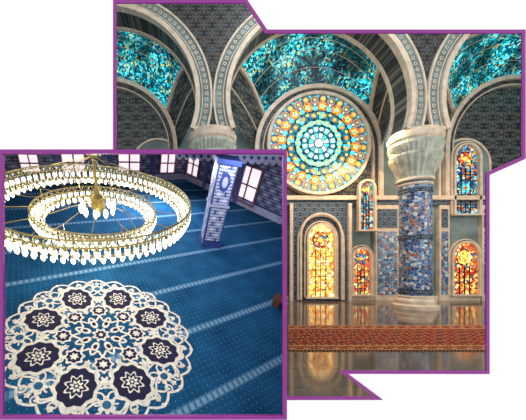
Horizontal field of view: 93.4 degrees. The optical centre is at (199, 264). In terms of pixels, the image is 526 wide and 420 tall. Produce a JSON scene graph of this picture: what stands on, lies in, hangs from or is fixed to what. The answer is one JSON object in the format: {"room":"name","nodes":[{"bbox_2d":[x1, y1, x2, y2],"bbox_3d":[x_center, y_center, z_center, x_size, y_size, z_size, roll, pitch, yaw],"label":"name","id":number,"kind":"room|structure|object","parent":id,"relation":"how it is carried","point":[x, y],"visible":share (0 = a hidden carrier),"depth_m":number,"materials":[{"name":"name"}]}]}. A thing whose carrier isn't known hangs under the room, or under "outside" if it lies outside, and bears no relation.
{"room":"mosque","nodes":[
{"label":"mosque","id":0,"kind":"room"},
{"bbox_2d":[5,154,186,184],"bbox_3d":[-3.558,-3.308,7.952,7.507,2.594,0.669,0,0,-34],"label":"tiled wall","id":1,"kind":"structure","parent":0,"point":[150,162],"depth_m":8.14,"materials":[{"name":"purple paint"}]},
{"bbox_2d":[16,154,41,173],"bbox_3d":[-4.947,-2.955,6.959,0.645,0.634,0.400,0,0,-34],"label":"window","id":2,"kind":"structure","parent":1,"relation":"in","point":[24,160],"depth_m":6.93,"materials":[{"name":"white glass"}]},
{"bbox_2d":[59,154,87,173],"bbox_3d":[-3.995,-3.237,7.586,0.875,0.755,0.451,0,0,-34],"label":"window","id":3,"kind":"structure","parent":1,"relation":"in","point":[63,157],"depth_m":7.58,"materials":[{"name":"white glass"}]},
{"bbox_2d":[116,154,141,172],"bbox_3d":[-2.522,-3.671,8.555,1.030,0.827,0.478,0,0,-34],"label":"window","id":4,"kind":"structure","parent":1,"relation":"in","point":[129,161],"depth_m":8.58,"materials":[{"name":"white glass"}]},
{"bbox_2d":[158,154,176,173],"bbox_3d":[-1.269,-4.000,9.417,0.890,0.886,0.545,0,0,-34],"label":"window","id":5,"kind":"structure","parent":1,"relation":"in","point":[167,162],"depth_m":9.43,"materials":[{"name":"white glass"}]},
{"bbox_2d":[185,159,281,224],"bbox_3d":[0.975,-2.946,8.789,4.460,3.318,0.771,0,0,36],"label":"tiled wall","id":6,"kind":"structure","parent":0,"point":[268,204],"depth_m":8.10,"materials":[{"name":"blue tile"}]},
{"bbox_2d":[185,158,201,179],"bbox_3d":[-0.259,-4.065,9.682,1.101,1.189,0.453,0,0,35],"label":"window","id":7,"kind":"structure","parent":6,"relation":"in","point":[192,167],"depth_m":9.76,"materials":[{"name":"white glass"}]},
{"bbox_2d":[232,163,264,207],"bbox_3d":[1.644,-2.779,8.332,1.440,1.548,0.566,0,0,35],"label":"window","id":8,"kind":"structure","parent":6,"relation":"in","point":[253,175],"depth_m":8.25,"materials":[{"name":"white glass"}]},
{"bbox_2d":[0,0,525,419],"bbox_3d":[0.479,-1.390,2.306,14.375,9.967,0.012,0,0,0],"label":"background","id":9,"kind":"structure","parent":0,"point":[56,56],"depth_m":2.30,"materials":[{"name":"white paint"}]},
{"bbox_2d":[0,149,286,419],"bbox_3d":[-0.544,0.187,2.299,2.744,2.576,0.026,0,0,0],"label":"picture frame","id":10,"kind":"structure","parent":9,"relation":"attached to","point":[3,416],"depth_m":2.29,"materials":[{"name":"purple paint"}]},
{"bbox_2d":[113,0,525,399],"bbox_3d":[1.140,-0.623,2.297,3.943,3.828,0.010,0,0,0],"label":"picture frame","id":11,"kind":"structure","parent":9,"relation":"attached to","point":[522,32],"depth_m":2.29,"materials":[{"name":"purple paint"}]},
{"bbox_2d":[117,4,480,139],"bbox_3d":[5.343,-9.563,11.195,30.408,7.475,1.210,0,0,0],"label":"arches","id":12,"kind":"structure","parent":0,"point":[211,43],"depth_m":10.74,"materials":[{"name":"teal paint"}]},
{"bbox_2d":[117,31,520,148],"bbox_3d":[6.365,-9.140,12.700,31.225,5.151,2.184,0,0,0],"label":"vault","id":13,"kind":"object","parent":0,"point":[285,63],"visible":0.68,"depth_m":12.84,"materials":[{"name":"teal tile"}]},
{"bbox_2d":[179,122,477,295],"bbox_3d":[4.250,-6.400,13.800,33.500,17.200,0.200,0,0,0],"label":"wall","id":14,"kind":"structure","parent":0,"point":[461,227],"depth_m":13.70,"materials":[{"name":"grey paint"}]},
{"bbox_2d":[117,74,520,300],"bbox_3d":[4.709,-4.337,13.490,34.535,12.675,0.420,0,0,0],"label":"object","id":15,"kind":"structure","parent":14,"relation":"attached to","point":[488,116],"depth_m":13.53,"materials":[{"name":"beige stone"}]},
{"bbox_2d":[304,221,338,298],"bbox_3d":[6.736,-0.300,13.320,1.884,4.310,0.300,0,0,0],"label":"window","id":16,"kind":"structure","parent":15,"relation":"attached to","point":[321,239],"depth_m":13.41,"materials":[{"name":"gold glass"}]},
{"bbox_2d":[352,245,374,295],"bbox_3d":[9.119,0.300,13.520,1.398,2.883,0.300,0,0,0],"label":"window","id":17,"kind":"structure","parent":15,"relation":"attached to","point":[362,257],"depth_m":13.59,"materials":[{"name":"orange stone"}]},
{"bbox_2d":[355,179,378,231],"bbox_3d":[9.205,-3.291,13.220,1.113,2.871,0.300,0,0,0],"label":"window","id":18,"kind":"structure","parent":15,"relation":"attached to","point":[366,192],"depth_m":13.28,"materials":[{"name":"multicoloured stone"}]},
{"bbox_2d":[450,141,484,215],"bbox_3d":[14.984,-4.866,13.460,1.770,4.196,0.300,0,0,0],"label":"window","id":19,"kind":"structure","parent":15,"relation":"attached to","point":[466,163],"depth_m":13.52,"materials":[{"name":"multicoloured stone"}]},
{"bbox_2d":[450,239,484,295],"bbox_3d":[14.984,0.128,13.520,1.884,3.225,0.300,0,0,0],"label":"window","id":20,"kind":"structure","parent":15,"relation":"attached to","point":[465,256],"depth_m":13.60,"materials":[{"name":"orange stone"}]},
{"bbox_2d":[266,90,371,194],"bbox_3d":[6.622,-6.793,13.500,5.765,5.765,0.400,0,0,0],"label":"window","id":21,"kind":"structure","parent":14,"relation":"in","point":[326,137],"depth_m":13.38,"materials":[{"name":"multicoloured glass"}]},
{"bbox_2d":[287,300,484,395],"bbox_3d":[4.250,2.000,8.010,33.500,0.001,11.380,0,0,0],"label":"floor","id":22,"kind":"structure","parent":0,"point":[309,373],"depth_m":5.36,"materials":[{"name":"stone"}]},
{"bbox_2d":[5,179,281,413],"bbox_3d":[-2.066,-1.141,6.289,9.494,0.001,9.830,12,35,0],"label":"floor","id":23,"kind":"structure","parent":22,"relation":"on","point":[223,297],"depth_m":4.34,"materials":[{"name":"blue carpet"}]},
{"bbox_2d":[5,280,192,413],"bbox_3d":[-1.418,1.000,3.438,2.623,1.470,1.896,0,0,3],"label":"carpet","id":24,"kind":"object","parent":23,"relation":"on","point":[76,387],"visible":0.98,"depth_m":3.20,"materials":[{"name":"white carpet"}]},
{"bbox_2d":[199,154,242,248],"bbox_3d":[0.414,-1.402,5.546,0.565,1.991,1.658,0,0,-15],"label":"tiled pillar","id":25,"kind":"structure","parent":23,"relation":"on","point":[225,168],"depth_m":5.28,"materials":[{"name":"blue tile"}]},
{"bbox_2d":[271,293,281,307],"bbox_3d":[1.482,0.678,4.577,0.215,0.281,0.266,0,0,40],"label":"wooden lectern","id":26,"kind":"object","parent":23,"relation":"on","point":[277,299],"visible":0.88,"depth_m":4.53,"materials":[{"name":"brown wood"}]},
{"bbox_2d":[188,124,236,148],"bbox_3d":[0.574,-2.033,11.200,2.249,8.067,1.799,0,0,0],"label":"column","id":27,"kind":"structure","parent":22,"relation":"on","point":[212,136],"depth_m":10.44,"materials":[{"name":"beige stone"}]},
{"bbox_2d":[288,325,484,350],"bbox_3d":[7.915,1.985,6.725,11.710,0.030,2.287,0,0,0],"label":"patterned carpet","id":28,"kind":"object","parent":22,"relation":"on","point":[300,337],"visible":0.9,"depth_m":6.55,"materials":[{"name":"red carpet"}]},
{"bbox_2d":[387,124,445,310],"bbox_3d":[10.033,-2.033,11.200,2.249,8.067,1.799,0,0,0],"label":"column","id":29,"kind":"structure","parent":22,"relation":"on","point":[415,154],"depth_m":10.73,"materials":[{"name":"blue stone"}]},
{"bbox_3d":[-3.997,-3.176,6.656,15.840,4.144,8.687,0,0,0],"label":"ceiling","id":30,"kind":"structure","parent":0,"visible":0},
{"bbox_2d":[5,154,190,264],"bbox_3d":[-1.593,-0.988,3.722,2.936,1.970,2.511,0,0,-21],"label":"ring chandelier","id":31,"kind":"object","parent":30,"relation":"hanging from","point":[96,200],"visible":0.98,"depth_m":3.55,"materials":[{"name":"white glass"}]},
{"bbox_2d":[176,154,281,165],"bbox_3d":[0.750,-2.662,5.995,2.700,0.376,0.010,0,0,0],"label":"valance","id":32,"kind":"object","parent":30,"relation":"attached to","point":[273,159],"visible":0.69,"depth_m":6.00,"materials":[{"name":"purple paint"}]}
]}

